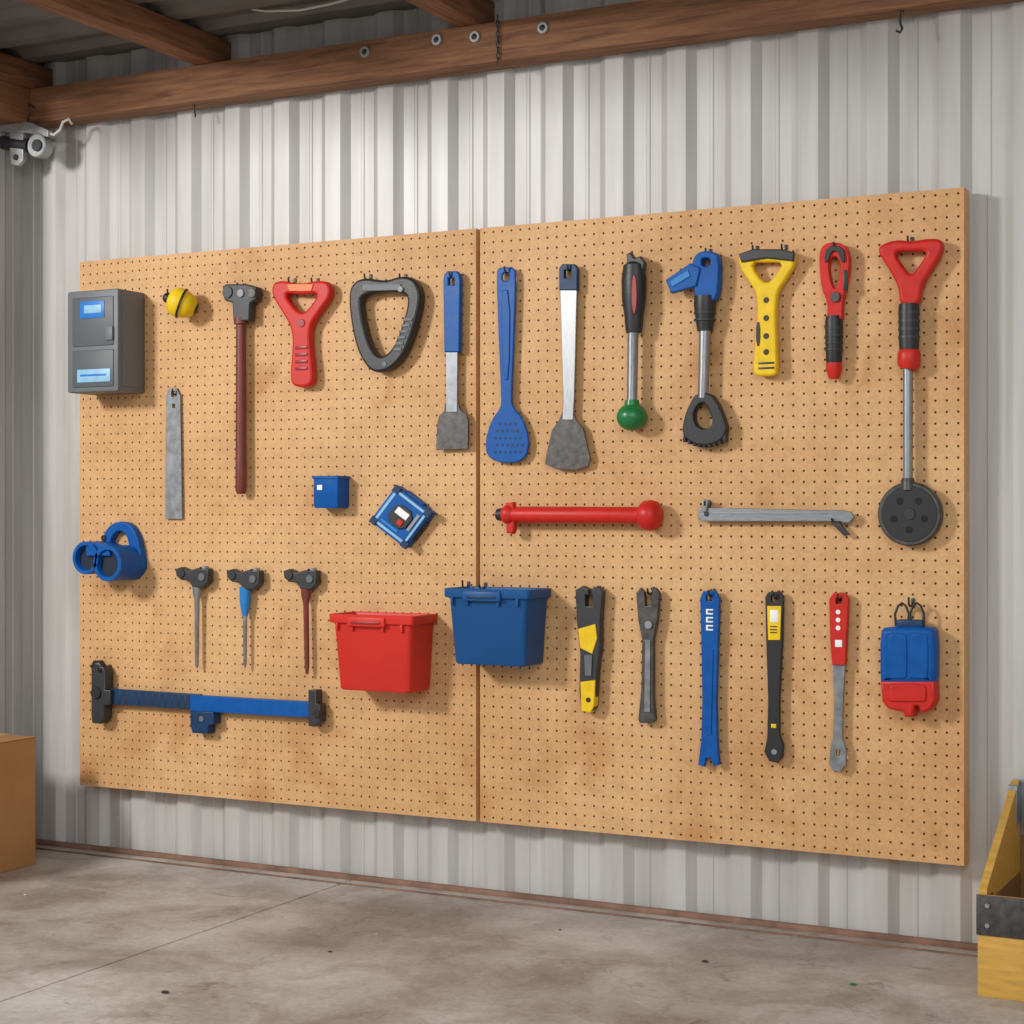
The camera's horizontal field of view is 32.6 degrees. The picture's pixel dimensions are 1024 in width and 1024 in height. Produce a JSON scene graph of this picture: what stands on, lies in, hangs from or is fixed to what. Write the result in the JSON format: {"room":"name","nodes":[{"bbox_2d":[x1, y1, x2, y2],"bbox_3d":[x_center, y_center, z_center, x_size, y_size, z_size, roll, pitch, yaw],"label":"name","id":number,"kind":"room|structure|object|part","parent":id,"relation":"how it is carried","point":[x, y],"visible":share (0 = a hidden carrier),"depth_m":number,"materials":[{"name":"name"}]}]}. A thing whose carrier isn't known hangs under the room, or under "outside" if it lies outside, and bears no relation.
{"room":"tool workshop","nodes":[
{"label":"tool workshop","id":0,"kind":"room"},
{"bbox_2d":[0,132,22,735],"bbox_3d":[-1.554,-0.175,5.016,0.017,2.300,0.450,0,0,27],"label":"wall","id":1,"kind":"structure","parent":0,"point":[11,176],"depth_m":5.17,"materials":[{"name":"metal"}]},
{"bbox_2d":[0,52,52,88],"bbox_3d":[-1.661,-1.267,4.609,0.070,0.074,1.230,0,0,27],"label":"joist","id":2,"kind":"object","parent":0,"point":[13,70],"depth_m":5.03,"materials":[{"name":"brown wood"}]},
{"bbox_2d":[0,0,418,65],"bbox_3d":[0.546,-1.315,3.456,5.180,0.020,1.300,0,0,27],"label":"ceiling","id":3,"kind":"structure","parent":0,"point":[28,32],"depth_m":4.67,"materials":[{"name":"metal"}]},
{"bbox_2d":[0,80,28,124],"bbox_3d":[-1.523,-1.180,4.943,0.101,0.100,0.349,0,0,27],"label":"beam","id":4,"kind":"structure","parent":3,"relation":"attached to","point":[14,99],"depth_m":5.02,"materials":[{"name":"brown wood"}]},
{"bbox_2d":[0,103,72,166],"bbox_3d":[-1.413,-1.097,5.077,0.367,0.181,0.052,0,0,27],"label":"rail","id":5,"kind":"object","parent":3,"relation":"attached to","point":[40,145],"visible":0.98,"depth_m":5.06,"materials":[{"name":"metal"}]},
{"bbox_2d":[251,0,347,11],"bbox_3d":[-0.588,-1.340,4.558,0.525,0.079,0.007,0,0,27],"label":"cable","id":6,"kind":"object","parent":3,"relation":"attached to","point":[338,1],"visible":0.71,"depth_m":4.54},
{"bbox_2d":[431,34,441,45],"bbox_3d":[-0.191,-1.203,4.451,0.029,0.029,0.008,0,0,27],"label":"washer","id":7,"kind":"object","parent":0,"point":[436,40],"visible":1,"depth_m":4.45,"materials":[{"name":"metal"}]},
{"bbox_2d":[469,31,479,42],"bbox_3d":[-0.094,-1.197,4.401,0.029,0.029,0.008,0,0,27],"label":"washer","id":8,"kind":"object","parent":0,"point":[474,37],"visible":1,"depth_m":4.40,"materials":[{"name":"metal"}]},
{"bbox_2d":[496,14,499,64],"bbox_3d":[-0.036,-1.182,4.368,0.007,0.126,0.011,0,0,-35],"label":"hanging chain","id":9,"kind":"object","parent":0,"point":[497,58],"visible":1,"depth_m":4.37,"materials":[{"name":"metal"}]},
{"bbox_2d":[0,844,1023,1023],"bbox_3d":[-1.651,0.977,1.393,10.000,0.004,7.020,0,0,27],"label":"floor","id":10,"kind":"structure","parent":0,"point":[91,939],"depth_m":3.83,"materials":[{"name":"concrete"}]},
{"bbox_2d":[0,733,34,872],"bbox_3d":[-1.550,0.797,4.670,0.241,0.356,0.540,0,0,27],"label":"cardboard box","id":11,"kind":"object","parent":10,"relation":"on","point":[17,752],"visible":1,"depth_m":4.79,"materials":[{"name":"brown cardboard"}]},
{"bbox_2d":[23,894,856,993],"bbox_3d":[-0.327,0.973,3.830,2.116,0.006,0.745,0,0,16],"label":"debris","id":12,"kind":"object","parent":10,"relation":"on","point":[853,984],"visible":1,"depth_m":3.61,"materials":[{"name":"black plastic"}]},
{"bbox_2d":[976,779,1023,1001],"bbox_3d":[1.222,0.779,3.586,0.458,0.392,0.370,0,0,27],"label":"bin","id":13,"kind":"object","parent":10,"relation":"on","point":[1000,898],"visible":1,"depth_m":3.52,"materials":[{"name":"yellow wood"}]},
{"bbox_2d":[23,0,1023,942],"bbox_3d":[0.840,-0.175,4.027,5.180,2.300,0.017,0,0,27],"label":"wall","id":14,"kind":"structure","parent":0,"point":[863,108],"depth_m":4.41,"materials":[{"name":"paint"}]},
{"bbox_2d":[80,228,479,820],"bbox_3d":[-0.665,0.030,4.735,1.293,1.503,0.101,0,0,27],"label":"pegboard","id":15,"kind":"object","parent":14,"relation":"attached to","point":[415,753],"depth_m":4.70,"materials":[{"name":"beige wood"}]},
{"bbox_2d":[68,288,144,394],"bbox_3d":[-1.138,-0.477,4.905,0.185,0.283,0.126,0,0,27],"label":"control box","id":16,"kind":"object","parent":15,"relation":"attached to","point":[106,327],"visible":1,"depth_m":4.86,"materials":[{"name":"grey metal"}]},
{"bbox_2d":[73,521,146,580],"bbox_3d":[-1.127,0.107,4.907,0.176,0.166,0.112,0,0,27],"label":"holder","id":17,"kind":"object","parent":15,"relation":"attached to","point":[109,560],"visible":1,"depth_m":4.88,"materials":[{"name":"plastic"}]},
{"bbox_3d":[-0.942,-0.166,4.861,0.059,0.365,0.026,0,0,27],"label":"steel strip","id":18,"kind":"part","parent":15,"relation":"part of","materials":[{"name":"silver metal"}]},
{"bbox_2d":[163,288,198,317],"bbox_3d":[-0.914,-0.578,4.805,0.115,0.089,0.099,0,0,27],"label":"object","id":19,"kind":"object","parent":15,"relation":"attached to","point":[180,302],"visible":1,"depth_m":4.77,"materials":[{"name":"yellow plastic"}]},
{"bbox_2d":[176,566,212,667],"bbox_3d":[-0.873,0.286,4.818,0.112,0.281,0.038,0,0,27],"label":"hammer","id":20,"kind":"object","parent":15,"relation":"attached to","point":[199,578],"visible":1,"depth_m":4.80,"materials":[{"name":"black metal"}]},
{"bbox_2d":[90,660,325,733],"bbox_3d":[-0.847,0.510,4.795,0.779,0.186,0.056,0,0,27],"label":"clamp","id":21,"kind":"object","parent":15,"relation":"attached to","point":[205,710],"visible":1,"depth_m":4.79,"materials":[{"name":"plastic"}]},
{"bbox_2d":[222,283,262,493],"bbox_3d":[-0.728,-0.338,4.739,0.112,0.574,0.047,0,0,27],"label":"hammer","id":22,"kind":"object","parent":15,"relation":"hanging from","point":[244,297],"visible":1,"depth_m":4.72,"materials":[{"name":"brown wood"}]},
{"bbox_2d":[227,568,263,667],"bbox_3d":[-0.721,0.284,4.740,0.109,0.271,0.038,0,0,27],"label":"hammer","id":23,"kind":"object","parent":15,"relation":"attached to","point":[252,579],"visible":1,"depth_m":4.73,"materials":[{"name":"black metal"}]},
{"bbox_2d":[284,568,320,673],"bbox_3d":[-0.557,0.286,4.655,0.105,0.282,0.038,0,0,27],"label":"hammer","id":24,"kind":"object","parent":15,"relation":"attached to","point":[308,580],"visible":1,"depth_m":4.64,"materials":[{"name":"black metal"}]},
{"bbox_3d":[-0.553,-0.481,4.652,0.185,0.295,0.041,0,0,27],"label":"red grip handle","id":25,"kind":"part","parent":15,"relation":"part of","materials":[{"name":"red plastic"}]},
{"bbox_2d":[312,476,349,507],"bbox_3d":[-0.476,-0.055,4.602,0.084,0.084,0.058,0,0,27],"label":"box","id":26,"kind":"object","parent":15,"relation":"attached to","point":[329,491],"visible":1,"depth_m":4.58,"materials":[{"name":"plastic"}]},
{"bbox_2d":[330,611,436,692],"bbox_3d":[-0.333,0.356,4.487,0.253,0.196,0.133,0,0,27],"label":"storage bin","id":27,"kind":"object","parent":15,"relation":"attached to","point":[378,651],"visible":1,"depth_m":4.44,"materials":[{"name":"red plastic"}]},
{"bbox_3d":[-0.323,-0.494,4.529,0.214,0.261,0.048,0,0,27],"label":"black loop handle","id":28,"kind":"part","parent":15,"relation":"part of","materials":[{"name":"black plastic"}]},
{"bbox_2d":[369,485,435,548],"bbox_3d":[-0.281,0.010,4.508,0.190,0.166,0.047,0,0,27],"label":"gauge","id":29,"kind":"object","parent":15,"relation":"attached to","point":[403,516],"visible":1,"depth_m":4.49,"materials":[{"name":"plastic"}]},
{"bbox_2d":[436,271,468,449],"bbox_3d":[-0.151,-0.388,4.447,0.088,0.454,0.036,0,0,7],"label":"scraper","id":30,"kind":"object","parent":15,"relation":"hanging from","point":[453,423],"visible":1,"depth_m":4.44,"materials":[{"name":"blue metal"}]},
{"bbox_2d":[35,839,977,956],"bbox_3d":[0.820,0.969,3.985,5.178,0.013,0.074,0,0,27],"label":"baseboard","id":31,"kind":"structure","parent":14,"relation":"attached to","point":[463,889],"depth_m":4.38,"materials":[{"name":"wood"}]},
{"bbox_2d":[29,0,1023,128],"bbox_3d":[0.817,-1.180,3.982,5.180,0.100,0.082,0,0,27],"label":"ceiling beam","id":32,"kind":"structure","parent":14,"relation":"attached to","point":[643,25],"depth_m":4.44,"materials":[{"name":"brown wood"}]},
{"bbox_2d":[19,0,230,64],"bbox_3d":[-1.089,-1.267,4.315,0.070,0.074,1.230,0,0,27],"label":"joist","id":33,"kind":"object","parent":32,"relation":"on","point":[124,19],"depth_m":4.53,"materials":[{"name":"brown wood"}]},
{"bbox_2d":[360,46,369,57],"bbox_3d":[-0.383,-1.199,4.550,0.029,0.029,0.008,0,0,27],"label":"washer","id":34,"kind":"object","parent":32,"relation":"attached to","point":[364,51],"visible":1,"depth_m":4.55,"materials":[{"name":"metal"}]},
{"bbox_2d":[405,0,493,26],"bbox_3d":[-0.356,-1.267,3.938,0.070,0.074,1.230,0,0,27],"label":"joist","id":35,"kind":"object","parent":32,"relation":"on","point":[459,13],"depth_m":4.34,"materials":[{"name":"brown wood"}]},
{"bbox_2d":[895,10,903,33],"bbox_3d":[0.874,-1.103,3.930,0.016,0.060,0.038,0,0,27],"label":"hook","id":36,"kind":"object","parent":32,"relation":"attached to","point":[900,11],"visible":1,"depth_m":3.92,"materials":[{"name":"metal"}]},
{"bbox_2d":[480,187,968,865],"bbox_3d":[0.462,0.030,4.158,1.216,1.503,0.095,0,0,27],"label":"pegboard","id":37,"kind":"object","parent":14,"relation":"attached to","point":[801,438],"depth_m":4.11,"materials":[{"name":"beige wood"}]},
{"bbox_2d":[444,580,550,666],"bbox_3d":[-0.038,0.272,4.335,0.238,0.205,0.133,0,0,27],"label":"storage bin","id":38,"kind":"object","parent":37,"relation":"attached to","point":[496,626],"visible":1,"depth_m":4.29,"materials":[{"name":"blue plastic"}]},
{"bbox_2d":[486,266,529,462],"bbox_3d":[-0.012,-0.371,4.375,0.122,0.492,0.038,0,0,27],"label":"spatula","id":39,"kind":"object","parent":37,"relation":"hanging from","point":[507,440],"visible":1,"depth_m":4.37,"materials":[{"name":"blue plastic"}]},
{"bbox_2d":[545,264,590,469],"bbox_3d":[0.137,-0.358,4.298,0.122,0.506,0.038,0,0,27],"label":"spatula","id":40,"kind":"object","parent":37,"relation":"hanging from","point":[567,449],"visible":1,"depth_m":4.29,"materials":[{"name":"silver metal"}]},
{"bbox_2d":[495,500,663,533],"bbox_3d":[0.157,0.010,4.270,0.443,0.083,0.074,0,0,27],"label":"mallet","id":41,"kind":"object","parent":37,"relation":"attached to","point":[648,515],"visible":1,"depth_m":4.24,"materials":[{"name":"red plastic"}]},
{"bbox_2d":[575,586,605,712],"bbox_3d":[0.192,0.332,4.268,0.072,0.309,0.042,0,0,27],"label":"utility knife","id":42,"kind":"object","parent":37,"relation":"attached to","point":[590,619],"visible":1,"depth_m":4.25,"materials":[{"name":"black plastic"}]},
{"bbox_2d":[617,252,647,430],"bbox_3d":[0.288,-0.411,4.202,0.076,0.428,0.072,0,0,27],"label":"mallet","id":43,"kind":"object","parent":37,"relation":"hanging from","point":[632,416],"visible":1,"depth_m":4.18,"materials":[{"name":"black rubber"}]},
{"bbox_2d":[636,587,660,722],"bbox_3d":[0.328,0.341,4.199,0.060,0.326,0.040,0,0,27],"label":"wrench","id":44,"kind":"object","parent":37,"relation":"hanging from","point":[648,616],"visible":1,"depth_m":4.19,"materials":[{"name":"metal"}]},
{"bbox_2d":[666,248,728,447],"bbox_3d":[0.439,-0.390,4.135,0.151,0.472,0.051,0,0,27],"label":"tool","id":45,"kind":"object","parent":37,"relation":"hanging from","point":[706,281],"visible":1,"depth_m":4.11,"materials":[{"name":"black rubber"}]},
{"bbox_2d":[698,589,720,766],"bbox_3d":[0.466,0.389,4.128,0.053,0.420,0.040,0,0,27],"label":"bar","id":46,"kind":"object","parent":37,"relation":"hanging from","point":[710,610],"visible":1,"depth_m":4.12,"materials":[{"name":"blue metal"}]},
{"bbox_3d":[0.594,-0.471,4.061,0.140,0.308,0.042,0,0,27],"label":"yellow grip handle","id":47,"kind":"part","parent":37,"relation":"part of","materials":[{"name":"yellow plastic"}]},
{"bbox_2d":[764,590,784,762],"bbox_3d":[0.608,0.379,4.055,0.043,0.398,0.038,0,0,-11],"label":"wrench","id":48,"kind":"object","parent":37,"relation":"hanging from","point":[774,748],"visible":1,"depth_m":4.05,"materials":[{"name":"metal"}]},
{"bbox_2d":[698,499,854,535],"bbox_3d":[0.611,0.010,4.056,0.377,0.085,0.036,0,0,27],"label":"bar","id":49,"kind":"object","parent":37,"relation":"attached to","point":[706,513],"visible":1,"depth_m":4.05,"materials":[{"name":"metal"}]},
{"bbox_2d":[819,242,850,378],"bbox_3d":[0.737,-0.462,3.986,0.070,0.313,0.045,0,0,27],"label":"pliers","id":50,"kind":"object","parent":37,"relation":"hanging from","point":[835,297],"visible":1,"depth_m":3.97,"materials":[{"name":"red plastic"}]},
{"bbox_2d":[829,592,849,771],"bbox_3d":[0.745,0.385,3.984,0.046,0.408,0.040,0,0,27],"label":"file","id":51,"kind":"object","parent":37,"relation":"hanging from","point":[839,613],"visible":1,"depth_m":3.98,"materials":[{"name":"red metal"}]},
{"bbox_2d":[880,597,939,716],"bbox_3d":[0.887,0.320,3.901,0.125,0.266,0.058,0,0,27],"label":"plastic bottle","id":52,"kind":"object","parent":37,"relation":"hanging from","point":[909,650],"visible":1,"depth_m":3.88,"materials":[{"name":"blue plastic"}]},
{"bbox_2d":[878,235,943,545],"bbox_3d":[0.889,-0.273,3.903,0.146,0.693,0.052,0,0,27],"label":"tool","id":53,"kind":"object","parent":37,"relation":"hanging from","point":[910,513],"visible":1,"depth_m":3.89,"materials":[{"name":"red plastic"}]},
{"bbox_2d":[537,22,548,33],"bbox_3d":[0.076,-1.196,4.313,0.029,0.029,0.008,0,0,27],"label":"washer","id":54,"kind":"object","parent":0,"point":[542,27],"visible":1,"depth_m":4.31,"materials":[{"name":"metal"}]}
]}

